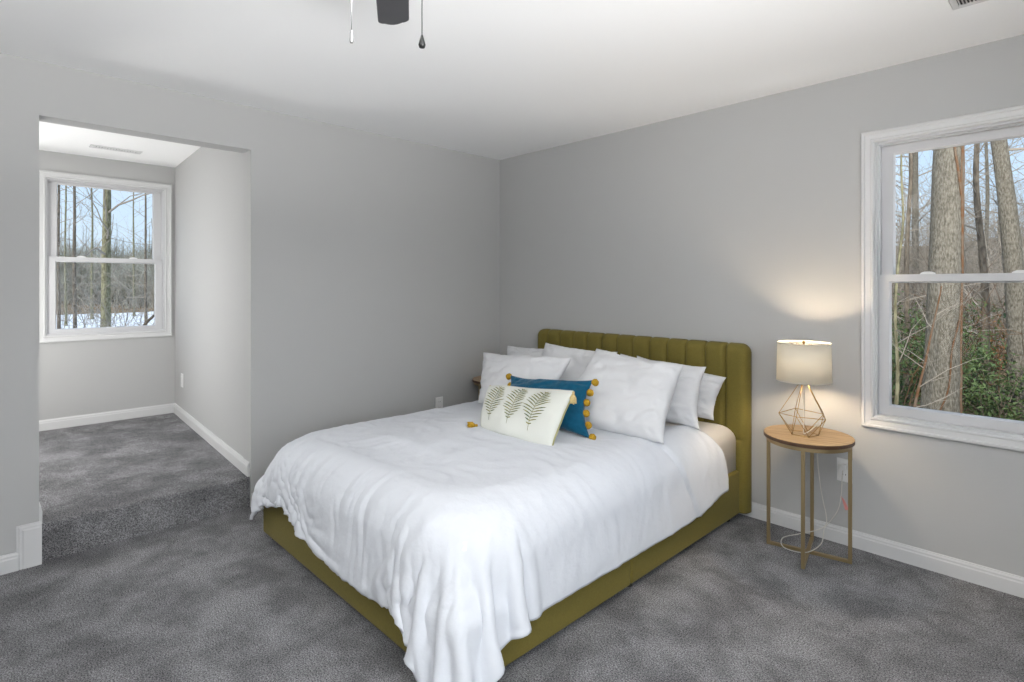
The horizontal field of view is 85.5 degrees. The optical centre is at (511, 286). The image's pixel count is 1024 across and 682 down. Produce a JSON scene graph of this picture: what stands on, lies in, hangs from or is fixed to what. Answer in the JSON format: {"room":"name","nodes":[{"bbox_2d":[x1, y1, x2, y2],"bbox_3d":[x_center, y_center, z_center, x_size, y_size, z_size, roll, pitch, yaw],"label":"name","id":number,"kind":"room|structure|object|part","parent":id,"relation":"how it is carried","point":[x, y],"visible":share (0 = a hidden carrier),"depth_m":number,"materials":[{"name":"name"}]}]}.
{"room":"bedroom","nodes":[
{"label":"bedroom","id":0,"kind":"room"},
{"bbox_2d":[39,150,174,419],"bbox_3d":[-3.822,0.153,4.516,2.055,2.590,0.140,0,0,-44],"label":"wall","id":1,"kind":"structure","parent":0,"point":[76,378],"depth_m":4.75,"materials":[{"name":"grey paint"}]},
{"bbox_2d":[39,170,171,342],"bbox_3d":[-3.501,-0.236,4.799,0.945,1.389,0.140,0,0,-44],"label":"window","id":2,"kind":"structure","parent":1,"relation":"in","point":[161,193],"depth_m":4.73,"materials":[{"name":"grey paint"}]},
{"bbox_3d":[-3.517,-0.529,4.816,0.799,0.658,0.028,0,0,-44],"label":"sash","id":3,"kind":"part","parent":2,"relation":"part of","materials":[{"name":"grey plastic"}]},
{"bbox_3d":[-3.494,0.071,4.793,0.799,0.627,0.030,0,0,-44],"label":"sash","id":4,"kind":"part","parent":2,"relation":"part of","materials":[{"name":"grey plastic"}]},
{"bbox_2d":[39,403,173,430],"bbox_3d":[-3.768,1.120,4.460,1.855,0.086,0.014,0,0,-44],"label":"baseboard","id":5,"kind":"structure","parent":1,"relation":"attached to","point":[79,420],"depth_m":4.73,"materials":[{"name":"grey paint"}]},
{"bbox_2d":[39,413,249,560],"bbox_3d":[-3.028,1.355,3.666,2.015,0.385,2.385,0,0,-44],"label":"floor","id":6,"kind":"structure","parent":0,"point":[100,484],"depth_m":3.33,"materials":[{"name":"grey carpet"}]},
{"bbox_2d":[175,147,243,456],"bbox_3d":[-2.355,0.153,4.325,0.211,2.590,2.175,0,0,-44],"label":"wall","id":7,"kind":"structure","parent":0,"point":[209,183],"depth_m":4.09,"materials":[{"name":"grey paint"}]},
{"bbox_2d":[174,403,249,476],"bbox_3d":[-2.360,1.120,4.244,0.014,0.086,2.288,0,0,-41],"label":"baseboard","id":8,"kind":"structure","parent":7,"relation":"attached to","point":[230,454],"depth_m":3.95,"materials":[{"name":"grey paint"}]},
{"bbox_2d":[0,53,499,555],"bbox_3d":[-1.736,0.228,3.320,4.690,2.640,0.130,0,0,-44],"label":"wall","id":9,"kind":"structure","parent":0,"point":[372,260],"depth_m":3.61,"materials":[{"name":"grey paint"}]},
{"bbox_2d":[0,552,18,574],"bbox_3d":[-2.804,1.305,2.187,1.280,0.086,0.014,0,0,-44],"label":"baseboard","id":10,"kind":"structure","parent":9,"relation":"attached to","point":[9,563],"depth_m":2.60,"materials":[{"name":"grey paint"}]},
{"bbox_2d":[16,521,41,569],"bbox_3d":[-2.316,1.244,2.659,0.092,0.207,0.014,0,0,-44],"label":"baseboard","id":11,"kind":"structure","parent":9,"relation":"attached to","point":[28,536],"depth_m":2.65,"materials":[{"name":"grey paint"}]},
{"bbox_2d":[39,502,41,520],"bbox_3d":[-2.342,1.120,2.748,0.014,0.086,0.110,0,0,-44],"label":"baseboard","id":12,"kind":"structure","parent":9,"relation":"attached to","point":[40,508],"depth_m":2.71,"materials":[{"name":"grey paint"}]},
{"bbox_2d":[435,396,442,407],"bbox_3d":[-0.570,0.931,4.351,0.072,0.120,0.009,0,0,-44],"label":"wall outlet","id":13,"kind":"object","parent":9,"relation":"attached to","point":[438,400],"visible":0.81,"depth_m":4.35,"materials":[{"name":"white plastic"}]},
{"bbox_2d":[0,507,1023,681],"bbox_3d":[-0.119,1.448,1.649,4.690,0.200,4.580,0,0,-44],"label":"floor","id":14,"kind":"structure","parent":0,"point":[215,598],"depth_m":2.23,"materials":[{"name":"grey carpet"}]},
{"bbox_2d":[472,376,480,399],"bbox_3d":[-0.118,1.048,4.490,0.407,0.600,0.407,0,0,34],"label":"side table","id":15,"kind":"object","parent":14,"relation":"on","point":[477,379],"visible":0.21,"depth_m":4.44,"materials":[{"name":"brown wood"}]},
{"bbox_2d":[263,329,751,665],"bbox_3d":[0.031,0.842,3.092,2.143,1.012,1.705,0,0,-44],"label":"bed","id":16,"kind":"object","parent":14,"relation":"on","point":[732,361],"visible":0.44,"depth_m":3.02,"materials":[{"name":"green fabric"}]},
{"bbox_3d":[-0.730,1.188,2.380,0.060,0.250,1.670,0,0,-44],"label":"foot rail","id":17,"kind":"part","parent":16,"relation":"part of","materials":[{"name":"green fabric"}]},
{"bbox_3d":[0.177,1.188,2.137,0.905,0.250,0.060,0,0,-44],"label":"rail","id":18,"kind":"part","parent":16,"relation":"part of","materials":[{"name":"green fabric"}]},
{"bbox_2d":[462,421,735,550],"bbox_3d":[-0.008,0.952,3.088,2.043,0.312,1.640,0,0,-44],"label":"mattress","id":19,"kind":"object","parent":16,"relation":"on","point":[724,437],"visible":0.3,"depth_m":3.15,"materials":[{"name":"white fabric"}]},
{"bbox_2d":[250,400,728,681],"bbox_3d":[-0.179,1.024,2.918,1.989,0.580,1.924,0,0,-44],"label":"duvet","id":20,"kind":"object","parent":19,"relation":"on","point":[389,505],"visible":0.85,"depth_m":2.19,"materials":[{"name":"white fabric"}]},
{"bbox_2d":[467,385,576,445],"bbox_3d":[0.005,0.641,2.840,0.283,0.251,0.633,0,0,-44],"label":"cushion","id":21,"kind":"object","parent":20,"relation":"on","point":[534,415],"visible":0.93,"depth_m":2.75,"materials":[{"name":"white fabric"}]},
{"bbox_2d":[485,387,503,419],"bbox_3d":[-0.089,0.617,2.955,0.109,0.148,0.166,0,0,-12],"label":"print","id":22,"kind":"object","parent":21,"relation":"attached to","point":[494,397],"depth_m":2.92},
{"bbox_2d":[503,389,526,421],"bbox_3d":[0.019,0.609,2.843,0.129,0.146,0.154,0,0,-10],"label":"print","id":23,"kind":"object","parent":21,"relation":"attached to","point":[514,400],"depth_m":2.82},
{"bbox_2d":[523,392,549,429],"bbox_3d":[0.127,0.614,2.749,0.140,0.165,0.137,0,0,-13],"label":"print","id":24,"kind":"object","parent":21,"relation":"attached to","point":[536,405],"depth_m":2.72},
{"bbox_2d":[478,352,571,402],"bbox_3d":[-0.012,0.591,3.464,0.308,0.337,0.780,0,0,-44],"label":"pillow","id":25,"kind":"object","parent":20,"relation":"on","point":[495,368],"visible":0.57,"depth_m":3.40,"materials":[{"name":"white fabric"}]},
{"bbox_2d":[506,373,598,439],"bbox_3d":[0.184,0.624,2.998,0.710,0.282,0.207,0,0,40],"label":"cushion","id":26,"kind":"object","parent":20,"relation":"on","point":[573,421],"visible":0.56,"depth_m":2.86,"materials":[{"name":"teal fabric"}]},
{"bbox_2d":[541,343,616,380],"bbox_3d":[0.354,0.571,3.526,0.275,0.366,0.612,0,0,-42],"label":"pillow","id":27,"kind":"object","parent":20,"relation":"on","point":[580,359],"visible":0.21,"depth_m":3.48,"materials":[{"name":"white fabric"}]},
{"bbox_2d":[577,348,683,443],"bbox_3d":[0.575,0.572,2.960,0.412,0.396,0.660,0,0,-44],"label":"pillow","id":28,"kind":"object","parent":20,"relation":"on","point":[632,397],"visible":0.78,"depth_m":2.86,"materials":[{"name":"white fabric"}]},
{"bbox_2d":[620,354,705,428],"bbox_3d":[0.814,0.587,3.166,0.267,0.334,0.598,0,0,-44],"label":"pillow","id":29,"kind":"object","parent":20,"relation":"on","point":[683,409],"visible":0.3,"depth_m":3.00,"materials":[{"name":"white fabric"}]},
{"bbox_2d":[507,346,543,356],"bbox_3d":[0.167,0.592,3.936,0.234,0.321,0.692,0,0,-44],"label":"pillow","id":30,"kind":"object","parent":19,"relation":"on","point":[511,350],"visible":0.18,"depth_m":4.05,"materials":[{"name":"white fabric"}]},
{"bbox_2d":[637,356,725,419],"bbox_3d":[0.967,0.602,3.333,0.195,0.300,0.611,0,0,-44],"label":"pillow","id":31,"kind":"object","parent":19,"relation":"on","point":[710,386],"visible":0.22,"depth_m":3.15,"materials":[{"name":"white fabric"}]},
{"bbox_3d":[0.789,0.825,3.799,0.070,0.977,1.668,0,0,-44],"label":"headboard","id":32,"kind":"part","parent":16,"relation":"part of","materials":[{"name":"green fabric"}]},
{"bbox_3d":[0.899,1.188,2.836,1.096,0.250,0.060,0,0,-44],"label":"rail","id":33,"kind":"part","parent":16,"relation":"part of","materials":[{"name":"green fabric"}]},
{"bbox_2d":[764,424,854,568],"bbox_3d":[1.493,1.048,2.797,0.407,0.600,0.407,0,0,34],"label":"side table","id":34,"kind":"object","parent":14,"relation":"on","point":[829,441],"visible":0.96,"depth_m":2.72,"materials":[{"name":"brown wood"}]},
{"bbox_3d":[1.342,1.058,2.900,0.017,0.580,0.017,0,0,34],"label":"leg","id":35,"kind":"part","parent":34,"relation":"part of","materials":[{"name":"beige metal"}]},
{"bbox_3d":[1.390,1.058,2.646,0.017,0.580,0.017,0,0,34],"label":"leg","id":36,"kind":"part","parent":34,"relation":"part of","materials":[{"name":"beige metal"}]},
{"bbox_2d":[776,340,847,552],"bbox_3d":[1.526,0.801,2.835,0.376,1.054,0.277,0,0,-44],"label":"table lamp","id":37,"kind":"object","parent":34,"relation":"on","point":[802,362],"visible":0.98,"depth_m":2.72,"materials":[{"name":"beige fabric"}]},
{"bbox_3d":[1.474,0.384,2.801,0.252,0.188,0.252,0,0,-44],"label":"lamp shade","id":38,"kind":"part","parent":37,"relation":"part of","materials":[{"name":"fabric"}]},
{"bbox_3d":[1.530,0.908,2.876,0.349,0.841,0.167,0,0,-24],"label":"power cord","id":39,"kind":"part","parent":37,"relation":"part of","materials":[{"name":"grey plastic"}]},
{"bbox_3d":[1.596,1.058,2.947,0.017,0.580,0.017,0,0,34],"label":"leg","id":40,"kind":"part","parent":34,"relation":"part of","materials":[{"name":"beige metal"}]},
{"bbox_3d":[1.643,1.058,2.693,0.017,0.580,0.017,0,0,34],"label":"leg","id":41,"kind":"part","parent":34,"relation":"part of","materials":[{"name":"beige metal"}]},
{"bbox_2d":[0,0,1023,167],"bbox_3d":[-0.945,-1.152,2.502,4.690,0.120,6.955,0,0,-44],"label":"ceiling","id":42,"kind":"structure","parent":0,"point":[494,79],"depth_m":2.61,"materials":[{"name":"white paint"}]},
{"bbox_2d":[89,144,141,153],"bbox_3d":[-3.154,-1.088,4.418,0.340,0.007,0.100,0,0,-44],"label":"ceiling vent","id":43,"kind":"object","parent":42,"relation":"in","point":[91,145],"visible":1,"depth_m":4.40,"materials":[{"name":"white metal"}]},
{"bbox_2d":[350,0,425,48],"bbox_3d":[-0.240,-0.804,1.216,1.160,0.577,1.127,0,0,-44],"label":"ceiling fan","id":44,"kind":"object","parent":42,"relation":"hanging from","point":[390,12],"visible":1,"depth_m":1.73,"materials":[{"name":"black metal"}]},
{"bbox_3d":[-0.347,-0.689,1.200,0.002,0.266,0.002,0,0,-44],"label":"pull chain","id":45,"kind":"part","parent":44,"relation":"part of","materials":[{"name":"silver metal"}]},
{"bbox_3d":[-0.351,-0.870,1.624,0.100,0.022,0.439,0,0,-11],"label":"blade","id":46,"kind":"part","parent":44,"relation":"part of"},
{"bbox_3d":[-0.195,-0.684,1.200,0.002,0.277,0.002,0,0,-44],"label":"pull chain","id":47,"kind":"part","parent":44,"relation":"part of","materials":[{"name":"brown metal"}]},
{"bbox_2d":[948,0,987,9],"bbox_3d":[1.806,-1.088,2.002,0.155,0.007,0.360,0,0,-44],"label":"ceiling vent","id":48,"kind":"object","parent":42,"relation":"in","point":[955,4],"visible":1,"depth_m":2.13,"materials":[{"name":"white metal"}]},
{"bbox_2d":[500,34,1023,576],"bbox_3d":[1.526,0.178,3.220,0.140,2.540,4.550,0,0,-44],"label":"wall","id":49,"kind":"structure","parent":0,"point":[740,222],"depth_m":3.15,"materials":[{"name":"grey paint"}]},
{"bbox_2d":[837,457,852,483],"bbox_3d":[1.737,0.963,2.895,0.009,0.120,0.072,0,0,-44],"label":"wall outlet","id":50,"kind":"object","parent":49,"relation":"attached to","point":[839,460],"visible":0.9,"depth_m":2.90,"materials":[{"name":"white plastic"}]},
{"bbox_2d":[739,502,1023,597],"bbox_3d":[1.419,1.305,3.220,0.014,0.086,4.400,0,0,-44],"label":"baseboard","id":51,"kind":"structure","parent":49,"relation":"attached to","point":[998,580],"depth_m":2.70,"materials":[{"name":"white paint"}]},
{"bbox_2d":[861,105,1023,451],"bbox_3d":[2.131,-0.034,2.565,0.140,1.497,0.867,0,0,-44],"label":"window","id":52,"kind":"structure","parent":49,"relation":"in","point":[879,148],"depth_m":2.78,"materials":[{"name":"white paint"}]},
{"bbox_3d":[2.125,0.292,2.559,0.030,0.700,0.721,0,0,-44],"label":"sash","id":53,"kind":"part","parent":52,"relation":"part of","materials":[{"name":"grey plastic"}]},
{"bbox_3d":[2.149,-0.362,2.582,0.028,0.693,0.721,0,0,-44],"label":"sash","id":54,"kind":"part","parent":52,"relation":"part of","materials":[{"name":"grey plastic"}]},
{"label":"outside","id":55,"kind":"structure","parent":0,"visible":0},
{"bbox_2d":[56,239,1006,417],"bbox_3d":[-13.253,-6.695,65.136,155.000,17.793,195.000,0,0,-44],"label":"ground","id":56,"kind":"structure","parent":55,"point":[69,304],"depth_m":34.62,"materials":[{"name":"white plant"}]},
{"bbox_2d":[60,214,79,267],"bbox_3d":[-43.284,-3.185,53.885,3.467,8.515,3.387,0,0,-30],"label":"bare tree","id":57,"kind":"object","parent":56,"relation":"on","point":[67,214],"visible":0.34,"depth_m":54.34,"materials":[{"name":"brown plant"}]},
{"bbox_2d":[57,185,99,325],"bbox_3d":[-25.110,-5.027,29.729,7.127,14.651,5.861,0,0,31],"label":"bare tree","id":58,"kind":"object","parent":56,"relation":"on","point":[66,218],"visible":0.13,"depth_m":29.95,"materials":[{"name":"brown plant"}]},
{"bbox_2d":[56,185,114,328],"bbox_3d":[-17.415,-4.361,21.462,4.437,13.318,4.919,0,0,-11],"label":"bare tree","id":59,"kind":"object","parent":56,"relation":"on","point":[59,190],"visible":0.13,"depth_m":21.96,"materials":[{"name":"brown plant"}]},
{"bbox_2d":[60,188,120,318],"bbox_3d":[-27.519,-4.684,36.318,5.187,13.965,5.367,0,0,25],"label":"bare tree","id":60,"kind":"object","parent":56,"relation":"on","point":[91,224],"visible":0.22,"depth_m":35.95,"materials":[{"name":"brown plant"}]},
{"bbox_2d":[60,186,130,327],"bbox_3d":[-18.886,-5.414,23.664,6.160,15.426,5.216,0,0,-8],"label":"bare tree","id":61,"kind":"object","parent":56,"relation":"on","point":[74,187],"visible":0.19,"depth_m":23.93,"materials":[{"name":"brown plant"}]},
{"bbox_2d":[57,186,150,326],"bbox_3d":[-14.469,-5.544,21.311,6.932,15.684,9.578,0,0,-38],"label":"tree","id":62,"kind":"object","parent":56,"relation":"on","point":[105,249],"visible":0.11,"depth_m":20.90,"materials":[{"name":"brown plant"}]},
{"bbox_2d":[56,235,153,328],"bbox_3d":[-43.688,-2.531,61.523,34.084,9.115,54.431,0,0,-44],"label":"brush","id":63,"kind":"object","parent":56,"relation":"on","point":[84,270],"visible":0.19,"depth_m":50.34,"materials":[{"name":"plant"}]},
{"bbox_2d":[86,193,151,322],"bbox_3d":[-17.252,-3.634,26.676,6.658,12.045,4.872,0,0,6],"label":"bare tree","id":64,"kind":"object","parent":56,"relation":"on","point":[146,218],"visible":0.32,"depth_m":26.95,"materials":[{"name":"brown plant"}]},
{"bbox_2d":[111,192,152,315],"bbox_3d":[-27.126,-4.178,40.413,5.333,12.953,5.588,0,0,-36],"label":"bare tree","id":65,"kind":"object","parent":56,"relation":"on","point":[133,192],"visible":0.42,"depth_m":39.94,"materials":[{"name":"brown plant"}]},
{"bbox_2d":[133,288,153,325],"bbox_3d":[-7.771,1.016,13.099,1.607,2.691,2.975,0,0,30],"label":"sapling","id":66,"kind":"object","parent":56,"relation":"on","point":[152,316],"visible":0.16,"depth_m":12.58,"materials":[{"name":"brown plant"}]},
{"bbox_2d":[142,224,150,256],"bbox_3d":[-40.892,-3.833,62.599,2.723,8.376,4.191,0,0,-42],"label":"bare tree","id":67,"kind":"object","parent":56,"relation":"on","point":[150,224],"visible":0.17,"depth_m":62.62,"materials":[{"name":"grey plant"}]},
{"bbox_2d":[896,154,930,244],"bbox_3d":[25.107,-7.404,36.622,6.314,15.871,6.462,0,0,23],"label":"bare tree","id":68,"kind":"object","parent":56,"relation":"on","point":[903,154],"visible":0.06,"depth_m":36.18,"materials":[{"name":"brown plant"}]},
{"bbox_2d":[892,269,983,409],"bbox_3d":[4.657,1.056,6.151,0.980,2.497,0.925,0,0,-44],"label":"sapling","id":69,"kind":"object","parent":56,"relation":"on","point":[939,289],"visible":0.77,"depth_m":6.18,"materials":[{"name":"brown plant"}]},
{"bbox_2d":[896,155,983,329],"bbox_3d":[13.116,-5.765,17.819,7.521,15.032,4.887,0,0,-14],"label":"bare tree","id":70,"kind":"object","parent":56,"relation":"on","point":[902,155],"visible":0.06,"depth_m":17.81,"materials":[{"name":"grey plant"}]},
{"bbox_2d":[920,145,964,412],"bbox_3d":[6.235,-3.849,7.782,3.479,12.331,4.290,0,0,-5],"label":"tree","id":71,"kind":"object","parent":56,"relation":"on","point":[946,240],"visible":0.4,"depth_m":7.05,"materials":[{"name":"grey plant"}]},
{"bbox_2d":[896,153,992,252],"bbox_3d":[15.330,-7.337,22.983,7.081,17.391,6.918,0,0,20],"label":"bare tree","id":72,"kind":"object","parent":56,"relation":"on","point":[931,153],"visible":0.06,"depth_m":21.35,"materials":[{"name":"brown plant"}]},
{"bbox_2d":[892,289,1005,390],"bbox_3d":[7.461,1.060,10.775,2.617,2.278,2.926,0,0,-4],"label":"bush","id":73,"kind":"object","parent":56,"relation":"on","point":[973,303],"visible":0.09,"depth_m":10.08,"materials":[{"name":"green plant"}]},
{"bbox_2d":[892,154,1010,404],"bbox_3d":[5.107,-0.460,7.343,1.994,5.533,3.556,0,0,1],"label":"sapling","id":74,"kind":"object","parent":56,"relation":"on","point":[897,360],"visible":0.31,"depth_m":7.47,"materials":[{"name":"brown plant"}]},
{"bbox_2d":[905,145,997,251],"bbox_3d":[27.444,-8.085,34.642,6.934,17.030,6.775,0,0,43],"label":"bare tree","id":75,"kind":"object","parent":56,"relation":"on","point":[965,145],"visible":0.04,"depth_m":34.64,"materials":[{"name":"brown plant"}]},
{"bbox_2d":[897,290,1006,371],"bbox_3d":[10.094,1.045,12.435,2.165,1.926,2.743,0,0,-44],"label":"bush","id":76,"kind":"object","parent":56,"relation":"on","point":[998,322],"visible":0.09,"depth_m":12.36,"materials":[{"name":"green plant"}]},
{"bbox_2d":[892,302,1015,412],"bbox_3d":[5.924,1.266,8.835,3.193,2.071,3.098,0,0,-44],"label":"bush","id":77,"kind":"object","parent":56,"relation":"on","point":[922,340],"visible":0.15,"depth_m":8.43,"materials":[{"name":"green plant"}]},
{"bbox_2d":[892,153,1017,405],"bbox_3d":[6.890,-1.258,9.709,2.543,6.921,3.079,0,0,2],"label":"sapling","id":78,"kind":"object","parent":56,"relation":"on","point":[910,184],"visible":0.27,"depth_m":9.45,"materials":[{"name":"brown plant"}]},
{"bbox_2d":[896,139,1017,385],"bbox_3d":[8.460,-2.094,10.541,3.940,8.400,3.723,0,0,-35],"label":"young tree","id":79,"kind":"object","parent":56,"relation":"on","point":[980,240],"visible":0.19,"depth_m":10.55,"materials":[{"name":"brown plant"}]},
{"bbox_2d":[892,143,1023,369],"bbox_3d":[20.349,-1.663,24.217,42.618,7.224,20.080,0,0,-44],"label":"forest","id":80,"kind":"object","parent":56,"relation":"on","point":[975,260],"visible":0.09,"depth_m":14.19,"materials":[{"name":"plant"}]},
{"bbox_2d":[892,246,1023,414],"bbox_3d":[8.347,0.584,10.910,9.749,3.110,4.505,0,0,-44],"label":"brush","id":81,"kind":"object","parent":56,"relation":"on","point":[975,322],"visible":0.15,"depth_m":8.71,"materials":[{"name":"plant"}]},
{"bbox_2d":[898,142,1017,267],"bbox_3d":[15.160,-3.836,17.187,5.067,11.082,4.764,0,0,-11],"label":"bare tree","id":82,"kind":"object","parent":56,"relation":"on","point":[985,144],"visible":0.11,"depth_m":17.17,"materials":[{"name":"grey plant"}]},
{"bbox_2d":[896,139,1021,339],"bbox_3d":[11.699,-6.089,16.457,7.905,15.800,5.136,0,0,20],"label":"bare tree","id":83,"kind":"object","parent":56,"relation":"on","point":[915,155],"visible":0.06,"depth_m":16.35,"materials":[{"name":"grey plant"}]},
{"bbox_2d":[900,138,1023,330],"bbox_3d":[15.834,-6.425,17.634,5.253,16.160,8.085,0,0,4],"label":"bare tree","id":84,"kind":"object","parent":56,"relation":"on","point":[1014,138],"visible":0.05,"depth_m":17.89,"materials":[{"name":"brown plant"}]},
{"bbox_2d":[921,144,1018,290],"bbox_3d":[21.487,-5.752,26.192,5.385,12.525,5.727,0,0,9],"label":"bare tree","id":85,"kind":"object","parent":56,"relation":"on","point":[981,144],"visible":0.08,"depth_m":26.54,"materials":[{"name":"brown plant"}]},
{"bbox_2d":[917,324,1023,411],"bbox_3d":[7.959,1.404,9.213,2.173,1.599,1.615,0,0,-33],"label":"bush","id":86,"kind":"object","parent":56,"relation":"on","point":[978,382],"visible":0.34,"depth_m":9.01,"materials":[{"name":"green plant"}]},
{"bbox_2d":[922,137,1023,325],"bbox_3d":[16.502,-4.604,18.915,4.278,12.382,5.360,0,0,28],"label":"bare tree","id":87,"kind":"object","parent":56,"relation":"on","point":[995,201],"visible":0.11,"depth_m":18.45,"materials":[{"name":"brown plant"}]},
{"bbox_2d":[964,302,1006,371],"bbox_3d":[10.369,1.125,11.693,2.021,1.763,1.866,0,0,-44],"label":"bush","id":88,"kind":"object","parent":56,"relation":"on","point":[992,340],"visible":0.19,"depth_m":11.81,"materials":[{"name":"green plant"}]},
{"bbox_2d":[962,356,1023,420],"bbox_3d":[7.235,1.716,8.231,1.608,1.276,1.700,0,0,-1],"label":"bush","id":89,"kind":"object","parent":56,"relation":"on","point":[1005,412],"visible":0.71,"depth_m":8.26,"materials":[{"name":"green plant"}]},
{"bbox_2d":[965,145,1023,270],"bbox_3d":[19.957,-4.724,22.411,3.956,11.451,4.958,0,0,29],"label":"bare tree","id":90,"kind":"object","parent":56,"relation":"on","point":[980,145],"visible":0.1,"depth_m":23.10,"materials":[{"name":"brown plant"}]},
{"bbox_2d":[976,139,1023,255],"bbox_3d":[18.355,-3.098,20.118,3.068,8.879,3.844,0,0,-5],"label":"bare tree","id":91,"kind":"object","parent":56,"relation":"on","point":[1010,139],"visible":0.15,"depth_m":20.00,"materials":[{"name":"brown plant"}]},
{"bbox_2d":[979,141,1023,258],"bbox_3d":[22.858,-4.011,26.270,3.870,8.939,3.088,0,0,38],"label":"bare tree","id":92,"kind":"object","parent":56,"relation":"on","point":[1012,141],"visible":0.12,"depth_m":26.19,"materials":[{"name":"brown plant"}]},
{"bbox_2d":[990,139,1023,420],"bbox_3d":[6.764,-4.767,8.577,7.339,13.980,4.812,0,0,25],"label":"leaning tree","id":93,"kind":"object","parent":56,"relation":"on","point":[1010,232],"visible":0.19,"depth_m":8.53,"materials":[{"name":"grey plant"}]}
]}

